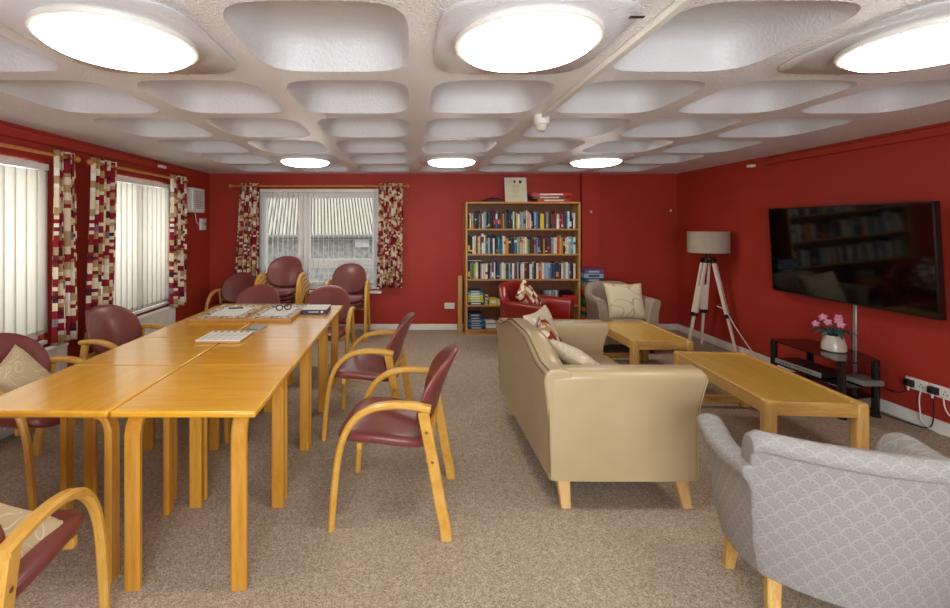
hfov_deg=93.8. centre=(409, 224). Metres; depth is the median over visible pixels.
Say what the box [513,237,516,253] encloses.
book
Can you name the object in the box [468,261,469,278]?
book
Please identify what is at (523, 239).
book
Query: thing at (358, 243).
notice board
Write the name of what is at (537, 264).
book
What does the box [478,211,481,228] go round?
book
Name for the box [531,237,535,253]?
book
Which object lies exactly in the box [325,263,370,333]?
armchair
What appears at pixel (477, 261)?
book
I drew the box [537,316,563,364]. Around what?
cushion
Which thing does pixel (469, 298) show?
book
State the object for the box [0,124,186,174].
trim
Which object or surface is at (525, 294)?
cushion
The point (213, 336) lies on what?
keyboard
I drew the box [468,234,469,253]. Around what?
book
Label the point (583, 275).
game box
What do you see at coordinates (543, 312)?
cushion
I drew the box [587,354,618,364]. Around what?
seat cushion
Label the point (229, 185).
pole
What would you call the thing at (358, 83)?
ceiling
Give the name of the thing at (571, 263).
book
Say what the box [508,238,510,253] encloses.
book
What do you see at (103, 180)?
curtain
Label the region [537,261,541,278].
book
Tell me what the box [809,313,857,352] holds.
potted orchid
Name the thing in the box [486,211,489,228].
book
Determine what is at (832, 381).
shelf
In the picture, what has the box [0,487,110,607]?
armchair
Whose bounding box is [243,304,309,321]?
board
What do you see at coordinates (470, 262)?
book
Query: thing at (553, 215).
book
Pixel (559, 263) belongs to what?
book
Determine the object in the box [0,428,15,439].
baseboard
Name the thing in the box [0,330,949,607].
floor
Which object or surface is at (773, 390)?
coffee table
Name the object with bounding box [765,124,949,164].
trim
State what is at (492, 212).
book
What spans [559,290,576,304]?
game box
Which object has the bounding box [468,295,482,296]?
book
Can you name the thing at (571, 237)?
book
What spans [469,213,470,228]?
book
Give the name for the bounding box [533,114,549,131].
smoke detector
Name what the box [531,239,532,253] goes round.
book
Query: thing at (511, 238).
book
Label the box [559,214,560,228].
book
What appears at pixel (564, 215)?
book
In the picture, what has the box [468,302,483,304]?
book
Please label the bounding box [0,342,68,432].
radiator
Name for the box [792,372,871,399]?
shelf
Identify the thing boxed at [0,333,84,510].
armchair
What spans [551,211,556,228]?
book
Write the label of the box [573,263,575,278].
book
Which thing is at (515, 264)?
book
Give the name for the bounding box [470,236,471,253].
book
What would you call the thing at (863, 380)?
box
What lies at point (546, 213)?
book
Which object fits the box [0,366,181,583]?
square table
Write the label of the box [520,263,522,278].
book
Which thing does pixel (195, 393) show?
square table
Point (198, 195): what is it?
grille
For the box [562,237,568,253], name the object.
book
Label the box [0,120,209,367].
wall
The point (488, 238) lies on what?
book
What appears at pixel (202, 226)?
switch
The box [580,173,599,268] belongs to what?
column
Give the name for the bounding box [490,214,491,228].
book
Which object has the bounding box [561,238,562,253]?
book
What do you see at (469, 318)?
book
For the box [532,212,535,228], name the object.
book
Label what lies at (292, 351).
square table
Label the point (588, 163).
diffuser
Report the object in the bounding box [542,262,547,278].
book
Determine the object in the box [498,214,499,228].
book
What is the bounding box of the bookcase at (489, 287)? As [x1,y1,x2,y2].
[463,202,580,335]
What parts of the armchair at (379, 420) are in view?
bent arm and leg, seat, bent arm and leg, seat rail, leg, rail, backrest, leg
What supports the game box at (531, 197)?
on the game box at (534, 200)
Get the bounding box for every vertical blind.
[0,156,48,337]
[114,176,169,311]
[260,189,375,286]
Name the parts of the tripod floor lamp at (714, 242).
leg, leg, leg, leg, lamp shade, leg, leg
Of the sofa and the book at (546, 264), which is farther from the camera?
the book at (546, 264)
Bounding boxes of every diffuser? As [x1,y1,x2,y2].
[33,14,192,72]
[281,159,328,167]
[428,159,474,167]
[460,14,597,72]
[571,159,620,167]
[841,23,949,72]
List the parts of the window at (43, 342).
sill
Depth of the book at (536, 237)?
6.01 m
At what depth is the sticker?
1.52 m
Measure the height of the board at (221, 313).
0.026 m
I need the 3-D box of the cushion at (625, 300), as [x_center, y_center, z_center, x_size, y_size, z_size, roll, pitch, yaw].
[2.575,0.910,5.271,0.450,0.413,0.221,0,0,3]
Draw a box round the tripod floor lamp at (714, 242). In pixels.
[687,231,737,351]
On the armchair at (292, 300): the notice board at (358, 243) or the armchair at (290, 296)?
the armchair at (290, 296)
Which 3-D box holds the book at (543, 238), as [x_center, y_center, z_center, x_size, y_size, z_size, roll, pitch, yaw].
[1.859,0.286,6.071,0.029,0.210,0.146,0,0,0]
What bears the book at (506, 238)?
on the bookcase at (489, 287)
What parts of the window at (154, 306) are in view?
frame, sill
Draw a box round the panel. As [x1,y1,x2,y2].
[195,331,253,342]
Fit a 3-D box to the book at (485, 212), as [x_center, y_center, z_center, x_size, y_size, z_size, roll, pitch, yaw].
[1.038,-0.066,6.089,0.017,0.230,0.169,0,0,0]
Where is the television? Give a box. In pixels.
[768,201,946,320]
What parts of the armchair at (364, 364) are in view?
bent arm and leg, seat, bent arm and leg, seat rail, leg, backrest, rail, leg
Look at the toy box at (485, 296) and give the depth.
5.99 m
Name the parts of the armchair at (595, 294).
seat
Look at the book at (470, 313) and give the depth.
5.99 m
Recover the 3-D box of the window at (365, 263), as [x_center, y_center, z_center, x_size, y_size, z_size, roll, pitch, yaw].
[-1.290,0.223,6.285,1.780,1.485,0.190,0,0,0]
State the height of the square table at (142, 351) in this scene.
0.742 m
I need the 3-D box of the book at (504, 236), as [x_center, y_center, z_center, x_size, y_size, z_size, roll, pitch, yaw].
[1.300,0.273,6.105,0.019,0.237,0.179,0,0,0]
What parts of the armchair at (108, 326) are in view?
leg, rail, bent arm and leg, backrest, bent arm and leg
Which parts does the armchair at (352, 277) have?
backrest, seat, bent arm and leg, leg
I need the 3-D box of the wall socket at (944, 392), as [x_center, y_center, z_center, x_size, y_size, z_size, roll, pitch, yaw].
[3.811,1.200,3.235,0.018,0.086,0.296,0,0,0]
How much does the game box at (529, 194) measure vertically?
0.042 m
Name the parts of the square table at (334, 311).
leg, leg, leg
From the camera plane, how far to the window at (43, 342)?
3.40 m
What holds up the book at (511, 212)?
on the bookcase at (489, 287)
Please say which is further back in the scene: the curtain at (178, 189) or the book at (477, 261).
the book at (477, 261)
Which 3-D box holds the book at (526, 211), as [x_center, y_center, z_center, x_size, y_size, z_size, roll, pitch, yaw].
[1.597,-0.075,6.103,0.023,0.249,0.186,0,0,0]
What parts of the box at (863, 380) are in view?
panel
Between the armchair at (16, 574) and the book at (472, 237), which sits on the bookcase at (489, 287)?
the book at (472, 237)
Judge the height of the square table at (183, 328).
0.742 m
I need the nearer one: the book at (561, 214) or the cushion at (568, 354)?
the cushion at (568, 354)
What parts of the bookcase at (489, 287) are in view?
panel, shelf, panel, shelf, shelf, shelf, shelf, panel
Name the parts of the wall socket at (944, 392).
plate, plate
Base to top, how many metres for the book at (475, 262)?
0.226 m
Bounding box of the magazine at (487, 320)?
[484,318,494,322]
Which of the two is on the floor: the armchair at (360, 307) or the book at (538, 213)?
the armchair at (360, 307)
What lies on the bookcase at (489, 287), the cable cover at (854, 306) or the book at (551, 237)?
the book at (551, 237)
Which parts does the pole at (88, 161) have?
rod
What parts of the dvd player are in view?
panel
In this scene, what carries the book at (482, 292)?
on the book at (468, 295)
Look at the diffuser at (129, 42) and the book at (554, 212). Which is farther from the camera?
the book at (554, 212)
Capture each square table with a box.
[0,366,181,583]
[74,337,219,499]
[110,365,293,590]
[142,319,253,443]
[186,305,218,318]
[186,337,316,500]
[241,319,331,445]
[288,305,342,386]
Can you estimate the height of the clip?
0.030 m
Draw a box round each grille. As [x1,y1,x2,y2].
[45,342,68,351]
[137,306,175,319]
[194,191,202,208]
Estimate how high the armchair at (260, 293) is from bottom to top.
0.851 m
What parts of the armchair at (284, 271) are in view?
bent arm and leg, backrest, seat, bent arm and leg, leg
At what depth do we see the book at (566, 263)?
6.01 m
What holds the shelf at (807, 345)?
attached to the stand
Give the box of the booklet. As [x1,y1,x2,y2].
[245,324,266,331]
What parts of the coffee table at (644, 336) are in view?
rail, floor rail, rail, leg, leg, rail, rail, leg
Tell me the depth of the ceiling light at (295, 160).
4.70 m
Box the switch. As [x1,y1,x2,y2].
[199,218,205,229]
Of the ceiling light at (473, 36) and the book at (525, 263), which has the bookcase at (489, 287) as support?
the book at (525, 263)
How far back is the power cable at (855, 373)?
3.43 m
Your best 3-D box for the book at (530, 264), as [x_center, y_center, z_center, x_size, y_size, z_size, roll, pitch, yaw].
[1.651,0.633,6.084,0.033,0.202,0.144,0,0,0]
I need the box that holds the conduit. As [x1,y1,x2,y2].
[542,0,694,117]
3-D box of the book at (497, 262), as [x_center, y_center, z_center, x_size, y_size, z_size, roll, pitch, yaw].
[1.205,0.621,6.104,0.038,0.228,0.179,0,0,0]
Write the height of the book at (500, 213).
0.221 m
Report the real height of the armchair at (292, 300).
0.851 m
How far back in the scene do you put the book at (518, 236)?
6.01 m
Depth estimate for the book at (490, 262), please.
6.01 m
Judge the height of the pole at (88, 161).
0.056 m
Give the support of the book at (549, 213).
on the bookcase at (489, 287)
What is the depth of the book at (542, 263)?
6.01 m
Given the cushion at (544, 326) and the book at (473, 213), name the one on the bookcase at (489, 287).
the book at (473, 213)
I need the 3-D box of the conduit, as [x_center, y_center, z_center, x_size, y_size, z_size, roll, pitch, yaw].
[0.884,-0.721,0.735,0.032,0.028,4.330,0,0,0]
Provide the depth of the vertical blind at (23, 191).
3.23 m
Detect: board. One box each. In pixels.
[188,304,267,321]
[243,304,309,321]
[355,240,368,246]
[457,275,461,332]
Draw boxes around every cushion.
[0,344,50,392]
[0,503,62,558]
[516,279,541,305]
[523,305,557,333]
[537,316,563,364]
[549,339,599,364]
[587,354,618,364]
[603,283,645,318]
[609,318,642,321]
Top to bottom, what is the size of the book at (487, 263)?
0.206 m
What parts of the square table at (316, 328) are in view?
leg, leg, leg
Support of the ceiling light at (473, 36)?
attached to the ceiling
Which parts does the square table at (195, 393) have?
leg, leg, leg, leg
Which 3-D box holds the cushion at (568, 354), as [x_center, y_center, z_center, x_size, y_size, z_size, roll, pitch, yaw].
[1.080,0.871,2.700,0.337,0.258,0.470,0,0,-9]
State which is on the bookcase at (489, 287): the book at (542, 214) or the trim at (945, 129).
the book at (542, 214)
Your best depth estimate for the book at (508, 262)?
6.01 m
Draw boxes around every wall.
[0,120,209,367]
[210,174,676,323]
[677,121,949,423]
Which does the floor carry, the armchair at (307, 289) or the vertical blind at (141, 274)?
the armchair at (307, 289)
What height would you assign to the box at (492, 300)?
0.085 m
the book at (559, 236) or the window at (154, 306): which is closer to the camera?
the window at (154, 306)
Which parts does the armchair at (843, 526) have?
arm, leg, leg, arm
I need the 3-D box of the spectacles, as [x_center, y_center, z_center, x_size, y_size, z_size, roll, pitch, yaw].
[-1.123,0.711,3.861,0.146,0.053,0.149,0,0,-29]
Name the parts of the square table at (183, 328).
leg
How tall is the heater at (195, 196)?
0.471 m
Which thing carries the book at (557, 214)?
on the bookcase at (489, 287)
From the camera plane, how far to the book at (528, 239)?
6.00 m
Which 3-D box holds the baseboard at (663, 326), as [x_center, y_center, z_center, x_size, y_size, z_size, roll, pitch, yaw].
[3.250,1.458,6.291,1.140,0.085,0.018,0,0,0]
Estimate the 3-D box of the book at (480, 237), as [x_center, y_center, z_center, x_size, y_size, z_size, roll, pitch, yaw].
[0.970,0.279,6.089,0.015,0.226,0.166,0,0,0]
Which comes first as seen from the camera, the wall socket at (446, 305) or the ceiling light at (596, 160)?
the ceiling light at (596, 160)
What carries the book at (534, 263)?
on the bookcase at (489, 287)
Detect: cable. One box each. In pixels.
[717,306,755,356]
[855,373,907,392]
[869,398,934,427]
[918,390,941,434]
[943,398,949,415]
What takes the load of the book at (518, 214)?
on the bookcase at (489, 287)
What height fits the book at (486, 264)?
0.206 m
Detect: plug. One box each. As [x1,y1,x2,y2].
[903,378,914,389]
[927,386,938,397]
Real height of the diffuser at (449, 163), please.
0.053 m
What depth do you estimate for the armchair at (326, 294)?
4.67 m
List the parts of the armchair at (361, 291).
backrest, seat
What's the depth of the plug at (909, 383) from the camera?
3.33 m
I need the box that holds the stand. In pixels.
[770,338,881,419]
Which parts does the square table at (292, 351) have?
leg, leg, leg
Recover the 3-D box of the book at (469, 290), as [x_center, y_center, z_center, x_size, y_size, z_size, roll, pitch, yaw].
[0.888,0.906,6.075,0.190,0.028,0.171,0,0,0]
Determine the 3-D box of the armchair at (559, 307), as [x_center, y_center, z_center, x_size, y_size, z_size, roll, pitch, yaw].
[1.446,1.100,5.237,0.792,0.805,0.729,0,0,-44]
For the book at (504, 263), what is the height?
0.208 m
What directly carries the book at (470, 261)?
on the bookcase at (489, 287)
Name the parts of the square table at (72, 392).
leg, leg, leg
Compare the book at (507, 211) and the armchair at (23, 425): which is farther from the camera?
the book at (507, 211)
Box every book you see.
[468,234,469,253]
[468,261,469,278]
[468,289,481,292]
[468,292,482,294]
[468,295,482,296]
[468,297,482,299]
[468,300,483,301]
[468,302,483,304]
[468,311,481,316]
[468,317,481,319]
[468,317,483,321]
[468,322,482,323]
[468,324,483,326]
[468,326,484,328]
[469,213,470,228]
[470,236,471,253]
[470,261,473,278]
[470,262,471,278]
[471,213,472,228]
[472,237,473,253]
[473,213,474,228]
[473,235,475,253]
[474,261,477,278]
[475,213,476,228]
[476,236,477,253]
[477,261,479,278]
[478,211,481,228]
[478,214,479,228]
[480,233,483,253]
[480,237,481,253]
[481,263,482,278]
[482,212,484,228]
[482,263,484,278]
[485,212,486,228]
[485,235,486,253]
[485,263,487,278]
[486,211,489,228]
[487,263,489,278]
[488,236,492,253]
[488,238,489,253]
[488,262,491,278]
[490,211,493,228]
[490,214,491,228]
[490,262,493,278]
[493,238,494,253]
[494,211,497,228]
[494,261,498,278]
[495,263,496,278]
[496,238,497,253]
[498,212,502,228]
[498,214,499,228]
[499,236,502,253]
[499,238,500,253]
[499,261,503,278]
[499,263,500,278]
[503,212,506,228]
[504,236,505,253]
[504,263,505,278]
[505,263,508,278]
[506,210,510,228]
[506,238,507,253]
[507,213,508,228]
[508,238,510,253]
[508,262,511,278]
[509,237,512,253]
[511,212,512,228]
[512,263,513,278]
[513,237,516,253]
[514,212,515,228]
[514,237,518,253]
[514,261,518,278]
[514,263,516,278]
[516,213,517,228]
[518,214,519,228]
[518,236,522,253]
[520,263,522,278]
[521,212,522,228]
[523,210,527,228]
[523,212,525,228]
[523,237,526,253]
[523,239,524,253]
[524,262,526,278]
[526,262,528,278]
[528,212,529,228]
[528,239,529,253]
[529,263,531,278]
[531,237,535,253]
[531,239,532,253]
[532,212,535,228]
[532,213,533,228]
[532,261,535,278]
[536,213,537,228]
[536,237,539,253]
[536,262,538,278]
[537,236,542,253]
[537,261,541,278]
[538,213,539,228]
[540,214,541,228]
[542,212,547,228]
[542,214,543,228]
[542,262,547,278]
[542,263,543,278]
[543,238,546,253]
[543,239,544,253]
[544,214,545,228]
[546,237,550,253]
[546,262,549,278]
[547,238,548,253]
[548,212,550,228]
[550,263,551,278]
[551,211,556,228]
[551,237,555,253]
[551,238,553,253]
[551,263,555,278]
[552,214,554,228]
[552,261,558,278]
[553,236,558,253]
[556,235,560,253]
[557,214,558,228]
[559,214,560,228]
[559,263,562,278]
[559,264,560,278]
[561,214,562,228]
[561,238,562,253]
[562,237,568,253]
[562,261,567,278]
[563,212,567,228]
[563,214,565,228]
[563,239,564,253]
[563,263,565,278]
[564,236,570,253]
[568,263,569,278]
[569,212,570,228]
[571,213,572,228]
[571,237,572,253]
[571,263,572,278]
[573,213,574,228]
[573,237,575,253]
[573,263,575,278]
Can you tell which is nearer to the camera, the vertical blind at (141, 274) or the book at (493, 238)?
the vertical blind at (141, 274)
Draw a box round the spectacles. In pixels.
[272,304,291,310]
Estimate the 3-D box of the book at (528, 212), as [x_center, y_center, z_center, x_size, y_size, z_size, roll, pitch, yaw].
[1.623,-0.065,6.092,0.027,0.228,0.185,0,0,0]
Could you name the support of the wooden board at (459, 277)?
on the floor
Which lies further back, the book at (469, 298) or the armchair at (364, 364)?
the book at (469, 298)
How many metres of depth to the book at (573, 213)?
6.01 m
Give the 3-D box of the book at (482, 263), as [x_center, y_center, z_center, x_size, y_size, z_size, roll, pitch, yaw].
[1.016,0.632,6.081,0.023,0.205,0.152,0,0,0]
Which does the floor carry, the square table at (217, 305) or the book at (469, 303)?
the square table at (217, 305)
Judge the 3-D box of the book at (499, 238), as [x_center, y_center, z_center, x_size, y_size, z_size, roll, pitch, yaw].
[1.234,0.288,6.100,0.023,0.206,0.182,0,0,0]
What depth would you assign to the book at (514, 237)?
6.01 m
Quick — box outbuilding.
[268,198,371,281]
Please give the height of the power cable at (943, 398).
0.175 m
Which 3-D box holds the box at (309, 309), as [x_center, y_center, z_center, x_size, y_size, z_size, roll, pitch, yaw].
[-0.815,0.738,3.849,0.210,0.040,0.231,0,0,-1]
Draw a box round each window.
[0,155,47,344]
[117,175,168,314]
[260,189,381,293]
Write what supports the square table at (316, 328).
on the floor
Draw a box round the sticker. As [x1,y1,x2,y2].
[629,16,644,18]
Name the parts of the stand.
leg, leg, leg, leg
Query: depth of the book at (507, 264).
6.01 m
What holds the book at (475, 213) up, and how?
on the bookcase at (489, 287)
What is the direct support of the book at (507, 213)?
on the bookcase at (489, 287)
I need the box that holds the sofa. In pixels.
[496,317,708,508]
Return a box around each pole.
[0,142,80,162]
[86,159,187,182]
[228,184,409,187]
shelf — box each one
[770,338,879,363]
[775,362,873,388]
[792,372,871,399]
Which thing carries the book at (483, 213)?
on the bookcase at (489, 287)
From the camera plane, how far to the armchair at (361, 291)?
5.74 m
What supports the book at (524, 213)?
on the bookcase at (489, 287)
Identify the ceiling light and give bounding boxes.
[0,0,236,73]
[269,154,339,167]
[419,154,484,167]
[433,0,640,73]
[556,154,635,167]
[778,0,949,73]
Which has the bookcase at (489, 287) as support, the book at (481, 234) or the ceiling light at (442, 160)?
the book at (481, 234)
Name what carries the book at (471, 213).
on the bookcase at (489, 287)
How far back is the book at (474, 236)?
6.02 m
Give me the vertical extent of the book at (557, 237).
0.232 m
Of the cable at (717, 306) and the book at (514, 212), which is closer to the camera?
the cable at (717, 306)
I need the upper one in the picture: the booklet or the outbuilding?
the outbuilding
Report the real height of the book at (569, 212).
0.229 m
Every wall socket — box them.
[444,303,454,308]
[905,376,949,400]
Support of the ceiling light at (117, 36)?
attached to the ceiling
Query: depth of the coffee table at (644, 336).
4.28 m
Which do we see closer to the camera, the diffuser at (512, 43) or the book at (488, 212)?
the diffuser at (512, 43)
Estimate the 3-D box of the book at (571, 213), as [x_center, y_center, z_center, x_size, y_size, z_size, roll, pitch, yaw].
[2.221,-0.059,6.096,0.019,0.216,0.166,0,0,0]
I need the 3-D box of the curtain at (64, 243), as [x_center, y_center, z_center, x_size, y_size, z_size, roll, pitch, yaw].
[-2.767,0.176,3.531,0.089,1.526,0.253,0,0,0]
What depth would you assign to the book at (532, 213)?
6.01 m
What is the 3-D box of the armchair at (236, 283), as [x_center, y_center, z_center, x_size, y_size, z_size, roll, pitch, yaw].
[-2.300,1.077,5.774,0.572,0.851,0.632,0,0,0]
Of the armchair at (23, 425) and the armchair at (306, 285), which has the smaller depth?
the armchair at (23, 425)
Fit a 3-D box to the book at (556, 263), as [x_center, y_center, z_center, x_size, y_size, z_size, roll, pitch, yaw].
[2.011,0.623,6.093,0.037,0.223,0.189,0,0,0]
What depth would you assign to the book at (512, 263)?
6.01 m
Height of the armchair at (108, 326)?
0.851 m
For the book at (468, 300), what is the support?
on the book at (469, 303)
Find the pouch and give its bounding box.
[481,198,502,201]
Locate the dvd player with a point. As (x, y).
(815, 369)
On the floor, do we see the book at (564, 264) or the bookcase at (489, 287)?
the bookcase at (489, 287)
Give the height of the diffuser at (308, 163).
0.053 m
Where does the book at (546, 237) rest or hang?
on the bookcase at (489, 287)
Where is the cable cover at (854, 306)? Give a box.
[853,305,856,373]
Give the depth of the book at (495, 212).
6.02 m
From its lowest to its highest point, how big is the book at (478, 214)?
0.206 m
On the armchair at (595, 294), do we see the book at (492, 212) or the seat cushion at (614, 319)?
the seat cushion at (614, 319)
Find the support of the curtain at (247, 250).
hanging from the pole at (229, 185)
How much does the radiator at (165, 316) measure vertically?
0.585 m
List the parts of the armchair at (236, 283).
bent arm and leg, leg, backrest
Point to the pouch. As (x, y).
(488, 199)
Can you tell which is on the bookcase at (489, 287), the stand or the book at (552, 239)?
the book at (552, 239)
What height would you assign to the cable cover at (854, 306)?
0.740 m
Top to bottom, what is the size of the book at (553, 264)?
0.205 m
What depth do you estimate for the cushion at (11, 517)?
1.44 m
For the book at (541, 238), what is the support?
on the bookcase at (489, 287)
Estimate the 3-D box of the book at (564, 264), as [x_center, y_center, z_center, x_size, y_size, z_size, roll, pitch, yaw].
[2.111,0.630,6.083,0.026,0.209,0.159,0,0,0]
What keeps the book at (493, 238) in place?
on the bookcase at (489, 287)
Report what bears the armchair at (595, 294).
on the floor
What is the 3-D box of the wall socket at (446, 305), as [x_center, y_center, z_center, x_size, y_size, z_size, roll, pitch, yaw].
[0.565,1.155,6.291,0.146,0.086,0.018,0,0,0]
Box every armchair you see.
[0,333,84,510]
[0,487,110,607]
[74,304,165,424]
[204,272,255,310]
[235,284,279,303]
[254,256,306,303]
[258,276,307,303]
[261,280,308,303]
[268,284,309,303]
[292,285,355,382]
[302,288,309,303]
[321,312,414,440]
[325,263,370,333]
[328,345,457,541]
[329,283,370,327]
[354,287,370,341]
[498,280,574,318]
[584,281,660,353]
[696,413,949,607]
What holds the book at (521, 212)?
on the bookcase at (489, 287)
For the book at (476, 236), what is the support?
on the bookcase at (489, 287)
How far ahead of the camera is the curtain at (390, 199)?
6.20 m
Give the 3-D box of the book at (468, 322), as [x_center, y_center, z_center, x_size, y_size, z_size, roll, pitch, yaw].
[0.897,1.339,6.085,0.200,0.025,0.191,0,0,0]
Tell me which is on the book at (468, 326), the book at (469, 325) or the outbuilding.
the book at (469, 325)
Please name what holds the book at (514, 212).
on the bookcase at (489, 287)
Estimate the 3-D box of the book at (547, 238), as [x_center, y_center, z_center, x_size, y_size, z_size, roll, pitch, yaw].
[1.888,0.285,6.093,0.027,0.212,0.159,0,0,0]
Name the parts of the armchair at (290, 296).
bent arm and leg, backrest, seat, bent arm and leg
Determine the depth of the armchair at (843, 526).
1.48 m
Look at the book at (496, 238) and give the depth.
6.02 m
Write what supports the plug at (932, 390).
attached to the wall socket at (944, 392)
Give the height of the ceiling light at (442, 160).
0.082 m
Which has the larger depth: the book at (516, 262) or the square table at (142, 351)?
the book at (516, 262)
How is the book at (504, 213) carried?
on the bookcase at (489, 287)
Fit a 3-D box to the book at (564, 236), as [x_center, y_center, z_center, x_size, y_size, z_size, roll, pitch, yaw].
[2.187,0.274,6.111,0.032,0.235,0.191,0,0,0]
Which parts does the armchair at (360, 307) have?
seat, bent arm and leg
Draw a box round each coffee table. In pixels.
[603,321,693,364]
[674,351,868,449]
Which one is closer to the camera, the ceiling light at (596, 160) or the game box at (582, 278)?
the ceiling light at (596, 160)
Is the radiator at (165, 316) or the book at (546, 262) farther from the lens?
the book at (546, 262)
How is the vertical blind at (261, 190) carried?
attached to the window at (365, 263)
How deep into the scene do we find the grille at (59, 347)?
3.46 m
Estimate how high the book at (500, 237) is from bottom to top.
0.232 m
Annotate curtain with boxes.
[51,150,77,345]
[84,157,116,348]
[169,174,186,307]
[235,183,258,277]
[377,183,402,287]
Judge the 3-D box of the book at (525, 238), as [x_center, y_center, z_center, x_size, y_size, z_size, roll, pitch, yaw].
[1.581,0.278,6.090,0.024,0.227,0.173,0,0,0]
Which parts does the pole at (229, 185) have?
rod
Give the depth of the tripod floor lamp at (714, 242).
5.22 m
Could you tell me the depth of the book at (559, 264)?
6.01 m
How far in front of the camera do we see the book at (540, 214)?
6.00 m
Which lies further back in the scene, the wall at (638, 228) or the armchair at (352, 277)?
the wall at (638, 228)
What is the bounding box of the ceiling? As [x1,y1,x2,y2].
[0,0,949,173]
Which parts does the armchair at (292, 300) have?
seat, bent arm and leg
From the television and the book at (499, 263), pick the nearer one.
the television
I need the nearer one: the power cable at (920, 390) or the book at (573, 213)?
the power cable at (920, 390)
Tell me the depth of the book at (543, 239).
6.01 m
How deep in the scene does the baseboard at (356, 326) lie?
6.28 m
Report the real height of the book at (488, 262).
0.212 m
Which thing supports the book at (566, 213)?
on the bookcase at (489, 287)
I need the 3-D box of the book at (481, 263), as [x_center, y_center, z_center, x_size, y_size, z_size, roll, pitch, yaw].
[0.991,0.633,6.095,0.023,0.202,0.160,0,0,0]
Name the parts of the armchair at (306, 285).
bent arm and leg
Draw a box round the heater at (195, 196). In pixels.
[187,187,203,224]
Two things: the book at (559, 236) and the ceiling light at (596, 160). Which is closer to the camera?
the ceiling light at (596, 160)
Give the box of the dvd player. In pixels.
[775,357,846,377]
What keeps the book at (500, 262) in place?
on the bookcase at (489, 287)
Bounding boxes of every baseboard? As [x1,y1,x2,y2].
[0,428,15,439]
[328,324,462,329]
[658,324,676,329]
[677,324,949,437]
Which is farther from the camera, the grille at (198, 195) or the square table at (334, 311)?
the grille at (198, 195)
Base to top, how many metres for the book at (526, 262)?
0.218 m
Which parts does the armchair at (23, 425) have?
bent arm and leg, seat rail, backrest, seat, leg, bent arm and leg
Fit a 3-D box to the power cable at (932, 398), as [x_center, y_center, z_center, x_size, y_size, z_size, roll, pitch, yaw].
[3.748,1.372,3.537,0.044,0.245,0.726,0,0,-4]
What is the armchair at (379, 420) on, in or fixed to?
on the floor
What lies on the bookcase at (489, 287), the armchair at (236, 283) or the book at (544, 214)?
the book at (544, 214)
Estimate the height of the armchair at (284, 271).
0.851 m
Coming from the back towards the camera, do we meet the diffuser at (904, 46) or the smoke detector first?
the smoke detector
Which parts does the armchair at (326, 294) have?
backrest, seat, bent arm and leg, leg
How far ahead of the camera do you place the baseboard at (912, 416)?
3.50 m
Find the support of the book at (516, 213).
on the bookcase at (489, 287)
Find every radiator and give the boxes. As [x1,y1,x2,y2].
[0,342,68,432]
[137,306,175,335]
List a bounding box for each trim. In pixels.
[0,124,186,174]
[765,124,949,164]
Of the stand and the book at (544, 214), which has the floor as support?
the stand
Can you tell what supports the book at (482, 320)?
on the book at (468, 322)
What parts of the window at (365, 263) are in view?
sash, sash, sash, sill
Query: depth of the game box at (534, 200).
6.00 m
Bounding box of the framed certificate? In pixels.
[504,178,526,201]
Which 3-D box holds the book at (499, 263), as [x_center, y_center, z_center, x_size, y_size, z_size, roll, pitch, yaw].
[1.237,0.634,6.088,0.023,0.201,0.148,0,0,0]
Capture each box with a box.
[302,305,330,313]
[483,294,488,304]
[489,297,497,304]
[527,193,571,196]
[529,196,565,199]
[533,199,570,201]
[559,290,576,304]
[581,267,602,273]
[581,273,602,277]
[581,277,602,281]
[846,374,883,385]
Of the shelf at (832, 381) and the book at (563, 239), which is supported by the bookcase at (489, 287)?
the book at (563, 239)
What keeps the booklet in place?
on the square table at (316, 328)
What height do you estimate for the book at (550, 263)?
0.204 m
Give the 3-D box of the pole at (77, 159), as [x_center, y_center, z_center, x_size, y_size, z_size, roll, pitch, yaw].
[-2.770,-0.545,2.865,0.056,0.056,1.642,0,0,0]
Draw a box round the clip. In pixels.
[746,164,755,167]
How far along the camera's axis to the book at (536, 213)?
6.01 m
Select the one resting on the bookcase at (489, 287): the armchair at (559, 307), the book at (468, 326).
the book at (468, 326)
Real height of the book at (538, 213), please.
0.214 m
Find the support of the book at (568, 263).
on the bookcase at (489, 287)
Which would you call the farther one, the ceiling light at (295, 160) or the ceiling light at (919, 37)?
the ceiling light at (295, 160)
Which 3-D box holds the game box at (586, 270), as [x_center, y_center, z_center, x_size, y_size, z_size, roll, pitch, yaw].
[2.461,0.624,6.026,0.250,0.056,0.291,0,0,0]
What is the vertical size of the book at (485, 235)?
0.253 m
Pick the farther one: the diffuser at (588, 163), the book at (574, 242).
the book at (574, 242)
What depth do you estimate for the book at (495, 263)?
6.01 m
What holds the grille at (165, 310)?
attached to the radiator at (165, 316)
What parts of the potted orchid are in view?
flower, flower, flower, pot, flower, flower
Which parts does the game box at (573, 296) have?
flat cap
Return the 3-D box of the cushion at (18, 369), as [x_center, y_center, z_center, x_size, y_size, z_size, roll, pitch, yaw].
[-2.291,0.925,2.600,0.218,0.390,0.421,0,0,-18]
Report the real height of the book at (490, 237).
0.235 m
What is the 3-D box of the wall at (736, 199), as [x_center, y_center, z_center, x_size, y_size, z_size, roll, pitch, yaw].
[3.900,0.200,2.425,0.160,2.800,8.070,0,0,0]
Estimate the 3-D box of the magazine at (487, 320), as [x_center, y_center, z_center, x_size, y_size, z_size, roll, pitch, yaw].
[1.100,1.323,6.100,0.130,0.022,0.180,0,0,0]

